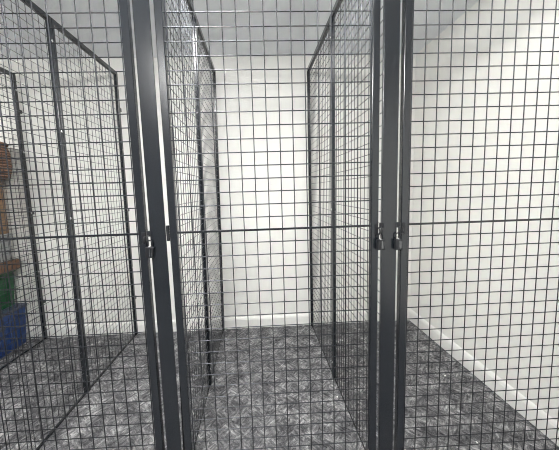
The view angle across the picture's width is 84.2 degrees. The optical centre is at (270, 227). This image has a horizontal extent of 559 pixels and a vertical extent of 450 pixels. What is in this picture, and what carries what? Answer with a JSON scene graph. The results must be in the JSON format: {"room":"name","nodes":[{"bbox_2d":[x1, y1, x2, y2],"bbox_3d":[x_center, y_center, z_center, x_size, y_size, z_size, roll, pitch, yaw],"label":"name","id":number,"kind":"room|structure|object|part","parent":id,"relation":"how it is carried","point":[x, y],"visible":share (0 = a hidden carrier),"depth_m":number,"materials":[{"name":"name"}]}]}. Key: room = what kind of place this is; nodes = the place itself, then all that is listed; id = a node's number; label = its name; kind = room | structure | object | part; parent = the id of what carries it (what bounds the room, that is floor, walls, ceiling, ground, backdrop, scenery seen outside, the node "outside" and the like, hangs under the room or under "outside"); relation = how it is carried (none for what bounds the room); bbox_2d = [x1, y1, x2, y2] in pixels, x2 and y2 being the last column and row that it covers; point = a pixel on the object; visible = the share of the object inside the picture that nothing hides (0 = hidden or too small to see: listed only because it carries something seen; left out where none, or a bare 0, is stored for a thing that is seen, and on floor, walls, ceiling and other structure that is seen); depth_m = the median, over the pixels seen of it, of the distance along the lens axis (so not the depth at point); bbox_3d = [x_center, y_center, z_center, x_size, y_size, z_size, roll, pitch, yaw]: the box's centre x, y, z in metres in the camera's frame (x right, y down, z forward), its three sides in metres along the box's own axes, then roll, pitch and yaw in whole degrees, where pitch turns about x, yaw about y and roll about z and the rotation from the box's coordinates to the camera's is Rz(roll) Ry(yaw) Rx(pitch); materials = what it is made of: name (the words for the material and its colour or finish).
{"room":"storage cage room","nodes":[
{"label":"storage cage room","id":0,"kind":"room"},
{"bbox_2d":[0,54,415,326],"bbox_3d":[-1.327,-0.239,2.952,5.624,2.562,0.100,-2,7,-2],"label":"wall","id":1,"kind":"structure","parent":0,"point":[271,76],"depth_m":2.91,"materials":[{"name":"white paint"}]},
{"bbox_2d":[26,309,408,338],"bbox_3d":[-1.294,0.984,3.041,5.408,0.112,0.016,-2,7,-2],"label":"baseboard","id":2,"kind":"structure","parent":1,"relation":"attached to","point":[290,318],"depth_m":3.07,"materials":[{"name":"white paint"}]},
{"bbox_2d":[0,0,478,59],"bbox_3d":[-1.228,-1.202,-0.211,5.624,0.100,6.158,-2,7,-2],"label":"ceiling","id":3,"kind":"structure","parent":0,"point":[242,18],"depth_m":2.26,"materials":[{"name":"paint"}]},
{"bbox_2d":[0,320,558,449],"bbox_3d":[-1.146,1.439,0.106,5.624,0.100,6.158,-2,7,-2],"label":"floor","id":4,"kind":"structure","parent":0,"point":[303,341],"depth_m":2.04,"materials":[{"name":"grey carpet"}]},
{"bbox_2d":[0,303,26,358],"bbox_3d":[-2.542,0.943,2.604,0.526,0.375,0.664,-2,7,-2],"label":"crate","id":5,"kind":"object","parent":4,"relation":"on","point":[7,330],"visible":0.47,"depth_m":2.76,"materials":[{"name":"blue plastic"}]},
{"bbox_2d":[0,270,15,309],"bbox_3d":[-2.576,0.588,2.576,0.461,0.335,0.614,-2,7,-2],"label":"crate","id":6,"kind":"object","parent":5,"relation":"on","point":[10,272],"visible":0.52,"depth_m":2.78,"materials":[{"name":"green plastic"}]},
{"bbox_2d":[0,259,21,274],"bbox_3d":[-2.540,0.374,2.567,0.485,0.086,0.582,-2,7,-2],"label":"carton","id":7,"kind":"object","parent":6,"relation":"on","point":[17,260],"visible":0.37,"depth_m":2.74,"materials":[{"name":"brown cardboard"}]},
{"bbox_2d":[0,233,12,261],"bbox_3d":[-2.556,0.210,2.557,0.460,0.240,0.524,-2,7,-2],"label":"storage tote","id":8,"kind":"object","parent":7,"relation":"on","point":[8,255],"visible":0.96,"depth_m":2.75,"materials":[{"name":"grey plastic"}]},
{"bbox_2d":[0,181,8,234],"bbox_3d":[-2.571,-0.148,2.554,0.400,0.471,0.442,-2,7,-2],"label":"carton","id":9,"kind":"object","parent":8,"relation":"on","point":[1,195],"visible":0.68,"depth_m":2.75,"materials":[{"name":"cardboard"}]},
{"bbox_2d":[0,142,11,179],"bbox_3d":[-2.520,-0.556,2.504,0.571,0.347,0.571,-2,7,-2],"label":"wicker hamper","id":10,"kind":"object","parent":9,"relation":"on","point":[4,165],"visible":0.48,"depth_m":2.62,"materials":[{"name":"brown wicker"}]},
{"bbox_2d":[0,67,47,369],"bbox_3d":[-2.178,-0.035,2.012,0.032,2.428,1.734,-2,7,-2],"label":"wall","id":11,"kind":"structure","parent":4,"relation":"on","point":[27,189],"depth_m":2.73,"materials":[{"name":"black metal"}]},
{"bbox_2d":[0,0,137,449],"bbox_3d":[-1.309,-0.067,2.049,0.032,2.428,1.734,-2,7,-2],"label":"wall","id":12,"kind":"structure","parent":4,"relation":"on","point":[52,23],"depth_m":1.99,"materials":[{"name":"black metal"}]},
{"bbox_3d":[-1.291,-0.013,1.598,0.025,2.428,0.826,-2,7,-2],"label":"panel frame","id":13,"kind":"part","parent":12,"relation":"part of","materials":[{"name":"black metal"}]},
{"bbox_3d":[-1.325,-0.114,2.447,0.025,2.428,0.878,-2,7,-2],"label":"panel frame","id":14,"kind":"part","parent":12,"relation":"part of","materials":[{"name":"black metal"}]},
{"bbox_2d":[132,0,181,449],"bbox_3d":[-0.442,-0.052,1.188,0.076,2.558,0.056,-2,7,-2],"label":"post","id":15,"kind":"object","parent":4,"relation":"on","point":[142,33],"visible":1,"depth_m":1.18,"materials":[{"name":"black metal"}]},
{"bbox_2d":[145,240,153,257],"bbox_3d":[-0.465,0.083,1.182,0.033,0.070,0.020,-2,7,-2],"label":"padlock","id":16,"kind":"object","parent":15,"relation":"hanging from","point":[149,250],"visible":1,"depth_m":1.18,"materials":[{"name":"black metal"}]},
{"bbox_2d":[153,0,380,449],"bbox_3d":[0.012,0.033,1.218,0.833,2.285,0.050,-2,7,-2],"label":"door","id":17,"kind":"structure","parent":15,"relation":"attached to","point":[172,235],"depth_m":1.22,"materials":[{"name":"black metal"}]},
{"bbox_3d":[0.017,0.007,1.220,0.764,0.008,0.008,-2,7,-2],"label":"rail","id":18,"kind":"part","parent":17,"relation":"part of","materials":[{"name":"black"}]},
{"bbox_2d":[163,0,224,449],"bbox_3d":[-0.453,-0.098,2.084,0.036,2.428,1.736,-1,7,-2],"label":"wall","id":19,"kind":"structure","parent":4,"relation":"on","point":[198,32],"depth_m":1.96,"materials":[{"name":"black metal"}]},
{"bbox_3d":[-0.471,-0.145,2.483,0.025,2.428,0.878,-1,7,-2],"label":"panel frame","id":20,"kind":"part","parent":19,"relation":"part of","materials":[{"name":"black metal"}]},
{"bbox_2d":[307,0,383,449],"bbox_3d":[0.415,-0.130,2.122,0.033,2.428,1.734,-2,7,-3],"label":"wall","id":21,"kind":"structure","parent":4,"relation":"on","point":[327,30],"depth_m":2.00,"materials":[{"name":"black metal"}]},
{"bbox_3d":[0.394,-0.177,2.520,0.025,2.428,0.878,-2,7,-3],"label":"panel frame","id":22,"kind":"part","parent":21,"relation":"part of","materials":[{"name":"black metal"}]},
{"bbox_2d":[379,0,400,449],"bbox_3d":[0.467,-0.085,1.227,0.083,2.558,0.056,-2,7,-2],"label":"post","id":23,"kind":"object","parent":4,"relation":"on","point":[389,225],"visible":1,"depth_m":1.22,"materials":[{"name":"black metal"}]},
{"bbox_2d":[376,232,384,249],"bbox_3d":[0.432,0.055,1.221,0.031,0.069,0.020,-2,7,-2],"label":"padlock","id":24,"kind":"object","parent":23,"relation":"hanging from","point":[380,243],"visible":1,"depth_m":1.21,"materials":[{"name":"black metal"}]},
{"bbox_2d":[394,232,402,249],"bbox_3d":[0.504,0.054,1.224,0.031,0.069,0.020,-4,7,-2],"label":"padlock","id":25,"kind":"object","parent":23,"relation":"hanging from","point":[398,243],"visible":1,"depth_m":1.22,"materials":[{"name":"black metal"}]},
{"bbox_3d":[-1.284,-0.023,1.162,0.068,2.558,0.038,-2,7,-2],"label":"post","id":26,"kind":"object","parent":4,"relation":"on","visible":0},
{"bbox_2d":[0,0,164,449],"bbox_3d":[-0.866,0.064,1.181,0.769,2.285,0.050,-2,7,-2],"label":"door","id":27,"kind":"structure","parent":26,"relation":"attached to","point":[124,15],"depth_m":1.19,"materials":[{"name":"black metal"}]},
{"bbox_3d":[-0.861,0.039,1.183,0.700,0.008,0.008,-2,7,-2],"label":"rail","id":28,"kind":"part","parent":27,"relation":"part of","materials":[{"name":"black"}]},
{"bbox_2d":[410,0,558,420],"bbox_3d":[1.571,0.018,0.064,0.100,2.562,5.958,-2,7,-2],"label":"wall","id":29,"kind":"structure","parent":0,"point":[536,15],"depth_m":1.98,"materials":[{"name":"white paint"}]},
{"bbox_2d":[409,309,558,445],"bbox_3d":[1.551,1.236,0.208,0.016,0.112,5.958,-2,7,-2],"label":"baseboard","id":30,"kind":"structure","parent":29,"relation":"attached to","point":[423,324],"depth_m":2.03,"materials":[{"name":"white paint"}]},
{"bbox_3d":[1.440,-0.122,1.281,0.048,2.558,0.042,-2,7,-2],"label":"post","id":31,"kind":"object","parent":29,"relation":"attached to","visible":0},
{"bbox_2d":[394,0,558,449],"bbox_3d":[0.969,-0.002,1.259,0.902,2.285,0.050,-2,7,-2],"label":"door","id":32,"kind":"structure","parent":31,"relation":"attached to","point":[408,10],"depth_m":1.25,"materials":[{"name":"black metal"}]},
{"bbox_3d":[0.962,-0.028,1.260,0.833,0.008,0.008,-2,7,-2],"label":"rail","id":33,"kind":"part","parent":32,"relation":"part of","materials":[{"name":"black"}]}
]}

